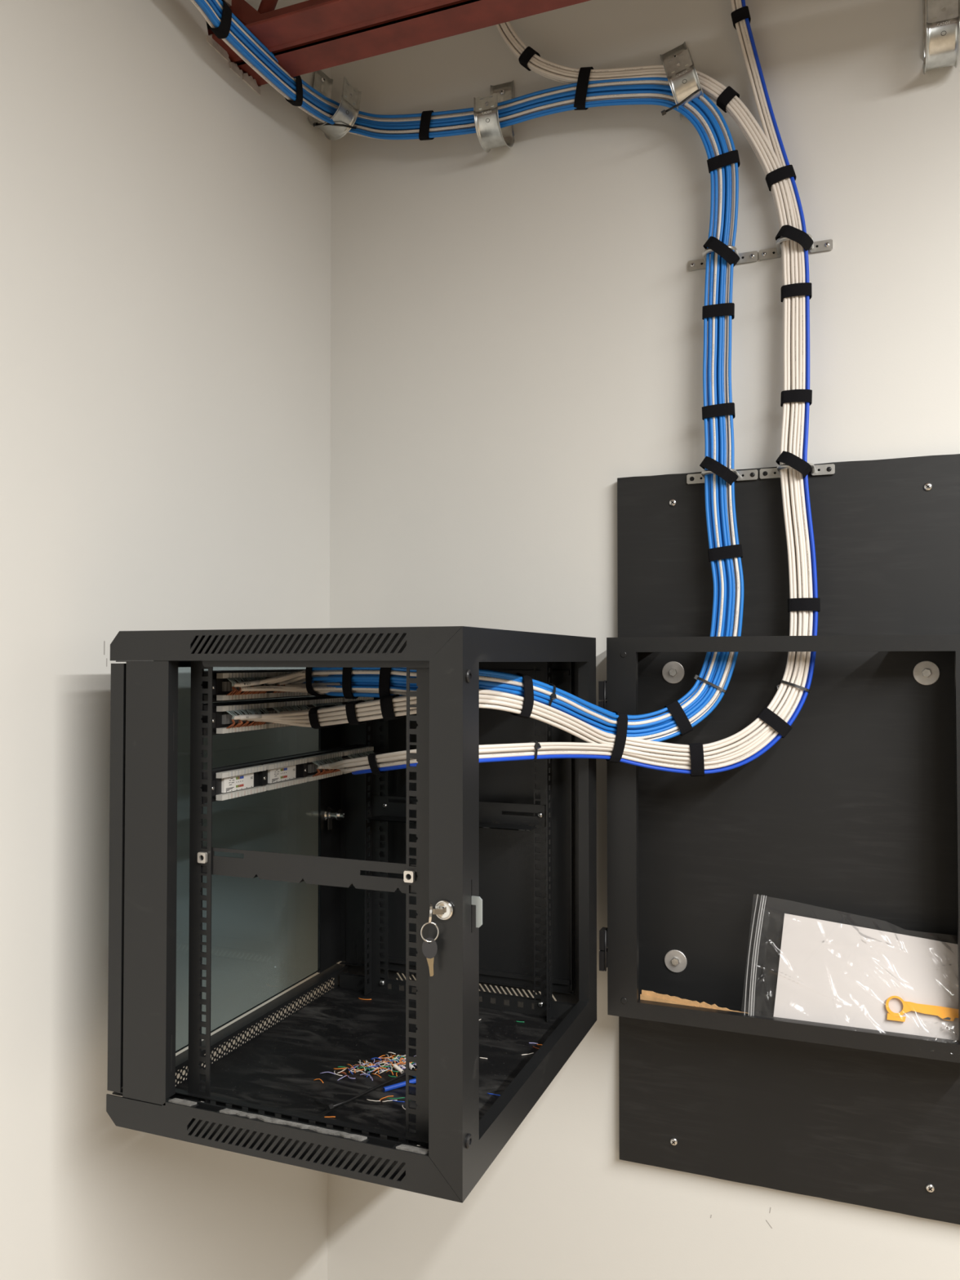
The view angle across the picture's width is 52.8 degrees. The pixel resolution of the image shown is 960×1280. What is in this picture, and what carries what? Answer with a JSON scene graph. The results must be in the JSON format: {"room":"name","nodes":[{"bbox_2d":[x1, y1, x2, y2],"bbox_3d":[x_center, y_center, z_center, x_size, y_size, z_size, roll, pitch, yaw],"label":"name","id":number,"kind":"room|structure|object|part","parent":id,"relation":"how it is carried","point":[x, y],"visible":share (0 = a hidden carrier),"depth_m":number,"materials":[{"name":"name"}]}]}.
{"room":"network equipment room","nodes":[
{"label":"network equipment room","id":0,"kind":"room"},
{"bbox_2d":[0,0,331,1279],"bbox_3d":[-1.775,-0.207,-1.468,0.202,3.750,7.500,0,-1,21],"label":"wall","id":1,"kind":"structure","parent":0,"point":[165,211],"depth_m":1.46,"materials":[{"name":"paint"}]},
{"bbox_2d":[207,0,590,85],"bbox_3d":[2.259,-1.314,0.648,6.225,0.556,0.146,0,-1,21],"label":"joist","id":2,"kind":"object","parent":1,"relation":"attached to","point":[309,36],"visible":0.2,"depth_m":1.61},
{"bbox_3d":[-0.274,-1.310,1.646,0.262,0.499,0.024,0,-1,21],"label":"web rod","id":3,"kind":"part","parent":2,"relation":"part of","materials":[{"name":"red metal"}]},
{"bbox_2d":[327,0,959,1279],"bbox_3d":[2.486,-0.154,0.948,6.240,3.750,0.120,0,-1,21],"label":"wall","id":4,"kind":"structure","parent":0,"point":[517,331],"depth_m":1.78,"materials":[{"name":"paint"}]},
{"bbox_2d":[307,70,361,140],"bbox_3d":[-0.288,-1.076,1.918,0.098,0.154,0.068,-1,-2,38],"label":"hook","id":5,"kind":"object","parent":4,"relation":"attached to","point":[347,113],"visible":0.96,"depth_m":1.91,"materials":[{"name":"metal"}]},
{"bbox_2d":[312,122,356,128],"bbox_3d":[-0.285,-1.016,1.904,0.087,0.018,0.028,0,-1,-12],"label":"cable tie","id":6,"kind":"object","parent":5,"relation":"attached to","point":[314,123],"visible":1,"depth_m":1.90,"materials":[{"name":"black plastic"}]},
{"bbox_2d":[473,80,514,152],"bbox_3d":[0.028,-1.001,1.822,0.048,0.145,0.096,0,-1,21],"label":"hook","id":7,"kind":"object","parent":4,"relation":"attached to","point":[490,134],"visible":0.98,"depth_m":1.80,"materials":[{"name":"metal"}]},
{"bbox_2d":[659,41,703,119],"bbox_3d":[0.351,-0.996,1.695,0.088,0.155,0.096,0,-1,21],"label":"hook","id":8,"kind":"object","parent":4,"relation":"attached to","point":[682,77],"visible":0.88,"depth_m":1.66,"materials":[{"name":"metal"}]},
{"bbox_2d":[661,88,701,115],"bbox_3d":[0.344,-0.920,1.646,0.069,0.048,0.020,0,-1,2],"label":"cable tie","id":9,"kind":"object","parent":8,"relation":"hanging from","point":[664,112],"visible":1,"depth_m":1.64,"materials":[{"name":"black plastic"}]},
{"bbox_2d":[687,244,757,271],"bbox_3d":[0.417,-0.668,1.677,0.120,0.017,0.062,0,-1,21],"label":"strip","id":10,"kind":"object","parent":4,"relation":"attached to","point":[750,256],"visible":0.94,"depth_m":1.69,"materials":[{"name":"silver metal"}]},
{"bbox_2d":[702,235,739,266],"bbox_3d":[0.415,-0.667,1.662,0.061,0.057,0.044,0,-1,21],"label":"strap","id":11,"kind":"object","parent":10,"relation":"attached to","point":[713,243],"visible":0.87,"depth_m":1.64,"materials":[{"name":"black fabric"}]},
{"bbox_2d":[617,453,959,1224],"bbox_3d":[0.819,0.311,1.518,1.220,1.219,0.023,0,-1,21],"label":"backboard","id":12,"kind":"object","parent":4,"relation":"attached to","point":[881,1131],"visible":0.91,"depth_m":1.61,"materials":[{"name":"wood"}]},
{"bbox_2d":[686,468,758,484],"bbox_3d":[0.409,-0.283,1.650,0.120,0.017,0.062,0,-1,21],"label":"strip","id":13,"kind":"object","parent":12,"relation":"attached to","point":[744,475],"visible":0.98,"depth_m":1.66,"materials":[{"name":"silver metal"}]},
{"bbox_2d":[699,456,738,485],"bbox_3d":[0.405,-0.286,1.637,0.065,0.054,0.046,0,-1,21],"label":"strap","id":14,"kind":"object","parent":13,"relation":"attached to","point":[713,465],"visible":0.88,"depth_m":1.62,"materials":[{"name":"black fabric"}]},
{"bbox_2d":[598,634,959,1062],"bbox_3d":[0.498,0.312,1.572,0.594,0.635,0.118,0,-1,21],"label":"frame","id":15,"kind":"object","parent":12,"relation":"attached to","point":[851,816],"visible":0.77,"depth_m":1.61,"materials":[{"name":"metal"}]},
{"bbox_2d":[106,626,596,1203],"bbox_3d":[-0.139,0.310,1.429,0.511,0.637,0.588,0,-1,21],"label":"cabinet","id":16,"kind":"object","parent":15,"relation":"attached to","point":[508,849],"depth_m":1.25,"materials":[{"name":"black metal"}]},
{"bbox_3d":[-0.357,0.311,1.261,0.034,0.606,0.025,0,-1,21],"label":"mounting rail","id":17,"kind":"part","parent":16,"relation":"part of","materials":[{"name":"black metal"}]},
{"bbox_3d":[-0.365,0.312,1.521,0.021,0.551,0.583,0,-1,21],"label":"door","id":18,"kind":"part","parent":16,"relation":"part of","materials":[{"name":"black metal"}]},
{"bbox_3d":[-0.359,0.594,1.512,0.024,0.006,0.575,0,-1,21],"label":"sill","id":19,"kind":"part","parent":16,"relation":"part of","materials":[{"name":"black metal"}]},
{"bbox_3d":[-0.297,0.112,1.499,0.004,0.043,0.462,0,-1,21],"label":"panel plate","id":20,"kind":"part","parent":16,"relation":"part of","materials":[{"name":"black metal"}]},
{"bbox_3d":[-0.279,0.067,1.492,0.043,0.043,0.462,0,-1,21],"label":"patch panel","id":21,"kind":"part","parent":16,"relation":"part of","materials":[{"name":"black metal"}]},
{"bbox_3d":[-0.297,0.201,1.497,0.004,0.043,0.462,0,-1,21],"label":"panel plate","id":22,"kind":"part","parent":16,"relation":"part of","materials":[{"name":"metal"}]},
{"bbox_3d":[-0.251,0.601,1.157,0.498,0.043,0.002,0,-1,21],"label":"rail","id":23,"kind":"part","parent":16,"relation":"part of","materials":[{"name":"black metal"}]},
{"bbox_3d":[-0.251,0.006,1.170,0.498,0.038,0.002,0,-1,21],"label":"rail","id":24,"kind":"part","parent":16,"relation":"part of","materials":[{"name":"black metal"}]},
{"bbox_3d":[-0.279,0.111,1.491,0.043,0.043,0.462,0,-1,21],"label":"patch panel","id":25,"kind":"part","parent":16,"relation":"part of","materials":[{"name":"metal"}]},
{"bbox_3d":[-0.279,0.201,1.490,0.043,0.043,0.462,0,-1,21],"label":"patch panel","id":26,"kind":"part","parent":16,"relation":"part of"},
{"bbox_2d":[315,1099,331,1116],"bbox_3d":[-0.212,0.611,1.258,0.033,0.006,0.031,-1,-2,37],"label":"tie offcut","id":27,"kind":"object","parent":16,"relation":"on","point":[321,1102],"visible":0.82,"depth_m":1.26,"materials":[{"name":"black plastic"}]},
{"bbox_3d":[-0.133,0.619,1.419,0.468,0.002,0.531,0,-1,21],"label":"panel","id":28,"kind":"part","parent":16,"relation":"part of","materials":[{"name":"black metal"}]},
{"bbox_2d":[325,1067,416,1110],"bbox_3d":[-0.139,0.610,1.324,0.009,0.010,0.182,-1,-2,40],"label":"cable tie","id":29,"kind":"object","parent":16,"relation":"on","point":[331,1106],"visible":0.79,"depth_m":1.30,"materials":[{"name":"black"}]},
{"bbox_3d":[-0.182,0.320,1.706,0.034,0.606,0.025,0,-1,21],"label":"mounting rail","id":30,"kind":"part","parent":16,"relation":"part of","materials":[{"name":"black metal"}]},
{"bbox_2d":[393,1064,404,1073],"bbox_3d":[-0.116,0.611,1.376,0.016,0.010,0.005,-1,-2,37],"label":"jacket","id":31,"kind":"object","parent":16,"relation":"on","point":[398,1068],"visible":1,"depth_m":1.37,"materials":[{"name":"white plastic"}]},
{"bbox_2d":[382,1078,416,1092],"bbox_3d":[-0.110,0.613,1.330,0.050,0.006,0.006,1,-2,-34],"label":"jacket","id":32,"kind":"object","parent":16,"relation":"on","point":[402,1084],"visible":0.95,"depth_m":1.33,"materials":[{"name":"blue plastic"}]},
{"bbox_2d":[408,1062,414,1069],"bbox_3d":[-0.101,0.614,1.393,0.006,0.006,0.021,1,-1,-27],"label":"jacket","id":33,"kind":"object","parent":16,"relation":"on","point":[411,1066],"visible":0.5,"depth_m":1.39,"materials":[{"name":"white plastic"}]},
{"bbox_3d":[-0.068,0.308,1.147,0.031,0.606,0.025,0,-1,21],"label":"mounting rail","id":34,"kind":"part","parent":16,"relation":"part of","materials":[{"name":"black metal"}]},
{"bbox_2d":[420,902,444,976],"bbox_3d":[-0.052,0.332,1.072,0.025,0.081,0.017,1,-2,-36],"label":"keys","id":35,"kind":"object","parent":16,"relation":"hanging from","point":[429,949],"visible":1,"depth_m":1.07,"materials":[{"name":"silver metal"}]},
{"bbox_3d":[-0.055,0.362,1.071,0.008,0.021,0.002,0,-1,-1],"label":"key blade","id":36,"kind":"part","parent":35,"relation":"part of","materials":[{"name":"gold metal"}]},
{"bbox_3d":[-0.044,0.316,1.704,0.434,0.563,0.003,0,-1,21],"label":"panel","id":37,"kind":"part","parent":16,"relation":"part of","materials":[{"name":"black metal"}]},
{"bbox_3d":[-0.038,0.613,1.698,0.498,0.043,0.002,0,-1,21],"label":"rail","id":38,"kind":"part","parent":16,"relation":"part of","materials":[{"name":"black metal"}]},
{"bbox_3d":[0.087,0.308,1.343,0.002,0.636,0.579,0,-1,21],"label":"frame","id":39,"kind":"part","parent":16,"relation":"part of","materials":[{"name":"black metal"}]},
{"bbox_3d":[0.100,0.318,1.595,0.031,0.606,0.025,0,-1,21],"label":"mounting rail","id":40,"kind":"part","parent":16,"relation":"part of","materials":[{"name":"black metal"}]},
{"bbox_2d":[662,661,684,683],"bbox_3d":[0.340,0.057,1.700,0.039,0.039,0.003,0,-1,21],"label":"washer","id":41,"kind":"object","parent":15,"relation":"in","point":[673,672],"depth_m":1.70,"materials":[{"name":"metal"}]},
{"bbox_2d":[664,949,687,972],"bbox_3d":[0.342,0.561,1.688,0.039,0.039,0.003,0,-1,21],"label":"washer","id":42,"kind":"object","parent":15,"relation":"in","point":[675,960],"depth_m":1.69,"materials":[{"name":"metal"}]},
{"bbox_2d":[640,990,749,1013],"bbox_3d":[0.355,0.608,1.591,0.182,0.039,0.005,0,-1,21],"label":"strip","id":43,"kind":"object","parent":15,"relation":"on","point":[646,995],"visible":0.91,"depth_m":1.60,"materials":[{"name":"wood"}]},
{"bbox_2d":[913,661,939,684],"bbox_3d":[0.717,0.053,1.551,0.039,0.039,0.003,0,-1,21],"label":"washer","id":44,"kind":"object","parent":15,"relation":"in","point":[925,673],"depth_m":1.55,"materials":[{"name":"metal"}]},
{"bbox_3d":[0.596,0.522,1.520,0.359,0.203,0.075,0,-1,21],"label":"bag","id":45,"kind":"object","parent":15,"relation":"on","visible":0},
{"bbox_2d":[773,913,959,1040],"bbox_3d":[0.614,0.535,1.515,0.296,0.174,0.057,0,-1,21],"label":"paper sheet","id":46,"kind":"object","parent":45,"relation":"in","point":[829,972],"visible":0.95,"depth_m":1.52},
{"bbox_2d":[885,995,958,1022],"bbox_3d":[0.677,0.566,1.472,0.110,0.036,0.015,0,-1,21],"label":"tool","id":47,"kind":"object","parent":45,"relation":"in","point":[944,1013],"visible":0.99,"depth_m":1.47,"materials":[{"name":"orange plastic"}]},
{"bbox_2d":[934,1026,957,1042],"bbox_3d":[0.702,0.595,1.442,0.085,0.041,0.016,0,-1,21],"label":"bag","id":48,"kind":"object","parent":45,"relation":"in","point":[950,1030],"visible":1,"depth_m":1.45,"materials":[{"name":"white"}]},
{"bbox_2d":[760,462,835,479],"bbox_3d":[0.524,-0.285,1.605,0.120,0.017,0.062,0,-1,21],"label":"strip","id":49,"kind":"object","parent":12,"relation":"attached to","point":[820,469],"visible":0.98,"depth_m":1.61,"materials":[{"name":"silver metal"}]},
{"bbox_2d":[233,21,806,760],"bbox_3d":[0.041,-0.576,1.588,0.913,1.543,0.470,1,-1,-27],"label":"cable bundle","id":50,"kind":"object","parent":49,"relation":"hanging from","point":[711,87],"visible":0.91,"depth_m":1.58,"materials":[{"name":"white plastic"}]},
{"bbox_2d":[308,705,341,728],"bbox_3d":[-0.216,0.111,1.398,0.021,0.034,0.066,-1,-2,41],"label":"strap","id":51,"kind":"object","parent":50,"relation":"attached to","point":[313,717],"visible":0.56,"depth_m":1.38,"materials":[{"name":"black fabric"}]},
{"bbox_2d":[345,700,368,724],"bbox_3d":[-0.166,0.100,1.327,0.021,0.035,0.032,-1,-2,41],"label":"strap","id":52,"kind":"object","parent":50,"relation":"attached to","point":[349,707],"visible":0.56,"depth_m":1.32,"materials":[{"name":"black fabric"}]},
{"bbox_2d":[379,694,404,720],"bbox_3d":[-0.115,0.090,1.288,0.023,0.035,0.032,-1,-1,32],"label":"strap","id":53,"kind":"object","parent":50,"relation":"attached to","point":[386,704],"visible":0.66,"depth_m":1.28,"materials":[{"name":"black fabric"}]},
{"bbox_2d":[190,0,743,746],"bbox_3d":[-0.074,-0.452,1.401,0.797,1.241,0.876,0,-1,21],"label":"cable bundle","id":54,"kind":"object","parent":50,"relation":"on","point":[717,668],"visible":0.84,"depth_m":1.64,"materials":[{"name":"blue plastic"}]},
{"bbox_2d":[207,0,231,39],"bbox_3d":[-0.420,-0.998,1.555,0.033,0.055,0.029,0,-1,21],"label":"strap","id":55,"kind":"object","parent":54,"relation":"attached to","point":[222,32],"visible":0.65,"depth_m":1.55,"materials":[{"name":"black fabric"}]},
{"bbox_2d":[284,75,302,106],"bbox_3d":[-0.343,-1.005,1.764,0.035,0.056,0.030,0,-1,21],"label":"strap","id":56,"kind":"object","parent":54,"relation":"attached to","point":[299,101],"visible":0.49,"depth_m":1.76,"materials":[{"name":"black fabric"}]},
{"bbox_2d":[305,666,331,697],"bbox_3d":[-0.221,0.059,1.415,0.066,0.050,0.022,1,-1,-34],"label":"strap","id":57,"kind":"object","parent":54,"relation":"attached to","point":[308,669],"visible":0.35,"depth_m":1.40,"materials":[{"name":"black fabric"}]},
{"bbox_2d":[342,666,358,698],"bbox_3d":[-0.174,0.056,1.348,0.018,0.053,0.032,-1,-2,41],"label":"strap","id":58,"kind":"object","parent":54,"relation":"attached to","point":[346,674],"visible":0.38,"depth_m":1.34,"materials":[{"name":"black fabric"}]},
{"bbox_2d":[378,667,391,698],"bbox_3d":[-0.120,0.055,1.307,0.019,0.053,0.032,-1,-1,31],"label":"strap","id":59,"kind":"object","parent":54,"relation":"attached to","point":[384,673],"visible":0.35,"depth_m":1.29,"materials":[{"name":"black fabric"}]},
{"bbox_2d":[418,110,434,140],"bbox_3d":[-0.100,-0.990,1.868,0.029,0.057,0.032,0,-1,21],"label":"strap","id":60,"kind":"object","parent":54,"relation":"attached to","point":[425,118],"visible":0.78,"depth_m":1.85,"materials":[{"name":"black fabric"}]},
{"bbox_2d":[546,682,556,714],"bbox_3d":[0.096,0.090,1.426,0.037,0.054,0.018,0,-1,21],"label":"cable tie","id":61,"kind":"object","parent":54,"relation":"attached to","point":[553,695],"visible":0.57,"depth_m":1.42,"materials":[{"name":"black plastic"}]},
{"bbox_2d":[573,66,593,110],"bbox_3d":[0.190,-0.997,1.753,0.034,0.080,0.031,0,-1,21],"label":"strap","id":62,"kind":"object","parent":54,"relation":"attached to","point":[584,72],"visible":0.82,"depth_m":1.74,"materials":[{"name":"black fabric"}]},
{"bbox_2d":[664,700,693,736],"bbox_3d":[0.327,0.129,1.604,0.042,0.058,0.035,0,-1,-12],"label":"strap","id":63,"kind":"object","parent":54,"relation":"attached to","point":[685,726],"visible":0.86,"depth_m":1.59,"materials":[{"name":"black fabric"}]},
{"bbox_2d":[693,674,727,693],"bbox_3d":[0.385,0.073,1.614,0.056,0.032,0.029,0,-1,21],"label":"cable tie","id":64,"kind":"object","parent":54,"relation":"attached to","point":[696,677],"visible":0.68,"depth_m":1.60,"materials":[{"name":"black plastic"}]},
{"bbox_2d":[702,302,734,320],"bbox_3d":[0.412,-0.564,1.667,0.054,0.022,0.031,0,-1,21],"label":"strap","id":65,"kind":"object","parent":54,"relation":"attached to","point":[726,308],"visible":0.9,"depth_m":1.65,"materials":[{"name":"black fabric"}]},
{"bbox_2d":[702,402,735,420],"bbox_3d":[0.410,-0.389,1.657,0.055,0.025,0.034,0,-1,21],"label":"strap","id":66,"kind":"object","parent":54,"relation":"attached to","point":[722,409],"visible":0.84,"depth_m":1.64,"materials":[{"name":"black fabric"}]},
{"bbox_2d":[706,149,740,173],"bbox_3d":[0.420,-0.818,1.661,0.055,0.030,0.032,0,-1,21],"label":"strap","id":67,"kind":"object","parent":54,"relation":"attached to","point":[720,161],"visible":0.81,"depth_m":1.65,"materials":[{"name":"black fabric"}]},
{"bbox_2d":[707,544,742,562],"bbox_3d":[0.415,-0.146,1.632,0.058,0.027,0.033,0,-1,21],"label":"strap","id":68,"kind":"object","parent":54,"relation":"attached to","point":[735,550],"visible":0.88,"depth_m":1.62,"materials":[{"name":"black fabric"}]},
{"bbox_2d":[509,672,533,718],"bbox_3d":[0.055,0.079,1.376,0.040,0.065,0.032,-1,-2,39],"label":"strap","id":69,"kind":"object","parent":50,"relation":"attached to","point":[528,704],"visible":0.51,"depth_m":1.36,"materials":[{"name":"black fabric"}]},
{"bbox_2d":[518,46,540,71],"bbox_3d":[0.093,-1.078,1.794,0.038,0.038,0.031,0,-1,21],"label":"strap","id":70,"kind":"object","parent":50,"relation":"attached to","point":[528,52],"visible":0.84,"depth_m":1.78,"materials":[{"name":"black fabric"}]},
{"bbox_2d":[317,0,817,774],"bbox_3d":[0.148,-0.537,1.484,0.805,1.504,0.394,0,-1,0],"label":"cable bundle","id":71,"kind":"object","parent":50,"relation":"attached to","point":[518,751],"visible":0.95,"depth_m":1.57,"materials":[{"name":"white plastic"}]},
{"bbox_2d":[367,751,387,774],"bbox_3d":[-0.139,0.171,1.341,0.028,0.032,0.022,1,-2,-38],"label":"strap","id":72,"kind":"object","parent":71,"relation":"attached to","point":[371,758],"visible":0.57,"depth_m":1.33,"materials":[{"name":"black fabric"}]},
{"bbox_2d":[526,740,541,760],"bbox_3d":[0.074,0.159,1.386,0.028,0.029,0.008,-1,-2,37],"label":"cable tie","id":73,"kind":"object","parent":71,"relation":"attached to","point":[537,745],"visible":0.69,"depth_m":1.38,"materials":[{"name":"black plastic"}]},
{"bbox_2d":[688,742,704,776],"bbox_3d":[0.352,0.194,1.571,0.024,0.055,0.031,0,-1,6],"label":"strap","id":74,"kind":"object","parent":71,"relation":"attached to","point":[696,751],"visible":0.91,"depth_m":1.56,"materials":[{"name":"black fabric"}]},
{"bbox_2d":[730,5,751,29],"bbox_3d":[0.452,-1.076,1.673,0.033,0.026,0.026,0,-1,21],"label":"strap","id":75,"kind":"object","parent":71,"relation":"attached to","point":[742,13],"visible":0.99,"depth_m":1.66,"materials":[{"name":"black fabric"}]},
{"bbox_2d":[756,706,792,737],"bbox_3d":[0.476,0.133,1.561,0.056,0.050,0.035,0,-1,21],"label":"strap","id":76,"kind":"object","parent":71,"relation":"attached to","point":[773,720],"visible":0.96,"depth_m":1.55,"materials":[{"name":"black fabric"}]},
{"bbox_2d":[779,680,810,693],"bbox_3d":[0.511,0.076,1.567,0.049,0.024,0.029,0,-1,21],"label":"cable tie","id":77,"kind":"object","parent":71,"relation":"attached to","point":[780,681],"visible":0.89,"depth_m":1.55,"materials":[{"name":"black plastic"}]},
{"bbox_2d":[605,711,627,762],"bbox_3d":[0.219,0.158,1.572,0.033,0.084,0.036,1,-1,-30],"label":"strap","id":78,"kind":"object","parent":50,"relation":"attached to","point":[622,724],"visible":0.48,"depth_m":1.56,"materials":[{"name":"black fabric"}]},
{"bbox_2d":[716,85,739,112],"bbox_3d":[0.427,-0.930,1.664,0.039,0.038,0.032,0,-1,21],"label":"strap","id":79,"kind":"object","parent":50,"relation":"attached to","point":[729,93],"visible":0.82,"depth_m":1.65,"materials":[{"name":"black fabric"}]},
{"bbox_2d":[765,164,795,191],"bbox_3d":[0.510,-0.782,1.638,0.050,0.033,0.031,0,-1,21],"label":"strap","id":80,"kind":"object","parent":50,"relation":"attached to","point":[780,174],"visible":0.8,"depth_m":1.62,"materials":[{"name":"black fabric"}]},
{"bbox_2d":[780,282,812,302],"bbox_3d":[0.531,-0.583,1.622,0.050,0.021,0.030,0,-1,21],"label":"strap","id":81,"kind":"object","parent":50,"relation":"attached to","point":[802,288],"visible":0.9,"depth_m":1.61,"materials":[{"name":"black fabric"}]},
{"bbox_2d":[780,389,812,406],"bbox_3d":[0.528,-0.403,1.613,0.051,0.024,0.032,0,-1,21],"label":"strap","id":82,"kind":"object","parent":50,"relation":"attached to","point":[793,395],"visible":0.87,"depth_m":1.60,"materials":[{"name":"black fabric"}]},
{"bbox_2d":[787,597,820,612],"bbox_3d":[0.530,-0.057,1.581,0.050,0.023,0.032,0,-1,21],"label":"strap","id":83,"kind":"object","parent":50,"relation":"attached to","point":[803,603],"visible":0.92,"depth_m":1.57,"materials":[{"name":"black fabric"}]},
{"bbox_2d":[775,450,811,477],"bbox_3d":[0.517,-0.289,1.593,0.057,0.048,0.047,0,-1,21],"label":"strap","id":84,"kind":"object","parent":49,"relation":"attached to","point":[789,459],"visible":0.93,"depth_m":1.57,"materials":[{"name":"black fabric"}]},
{"bbox_2d":[759,233,832,260],"bbox_3d":[0.531,-0.670,1.632,0.120,0.017,0.062,0,-1,21],"label":"strip","id":85,"kind":"object","parent":4,"relation":"attached to","point":[824,245],"visible":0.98,"depth_m":1.64,"materials":[{"name":"silver metal"}]},
{"bbox_2d":[775,224,813,251],"bbox_3d":[0.526,-0.672,1.619,0.061,0.049,0.046,0,-1,21],"label":"strap","id":86,"kind":"object","parent":85,"relation":"attached to","point":[795,234],"visible":0.8,"depth_m":1.60,"materials":[{"name":"black fabric"}]},
{"bbox_2d":[922,0,959,74],"bbox_3d":[0.736,-0.994,1.543,0.048,0.158,0.096,0,-1,21],"label":"hook","id":87,"kind":"object","parent":4,"relation":"attached to","point":[940,18],"visible":1,"depth_m":1.51,"materials":[{"name":"metal"}]}
]}

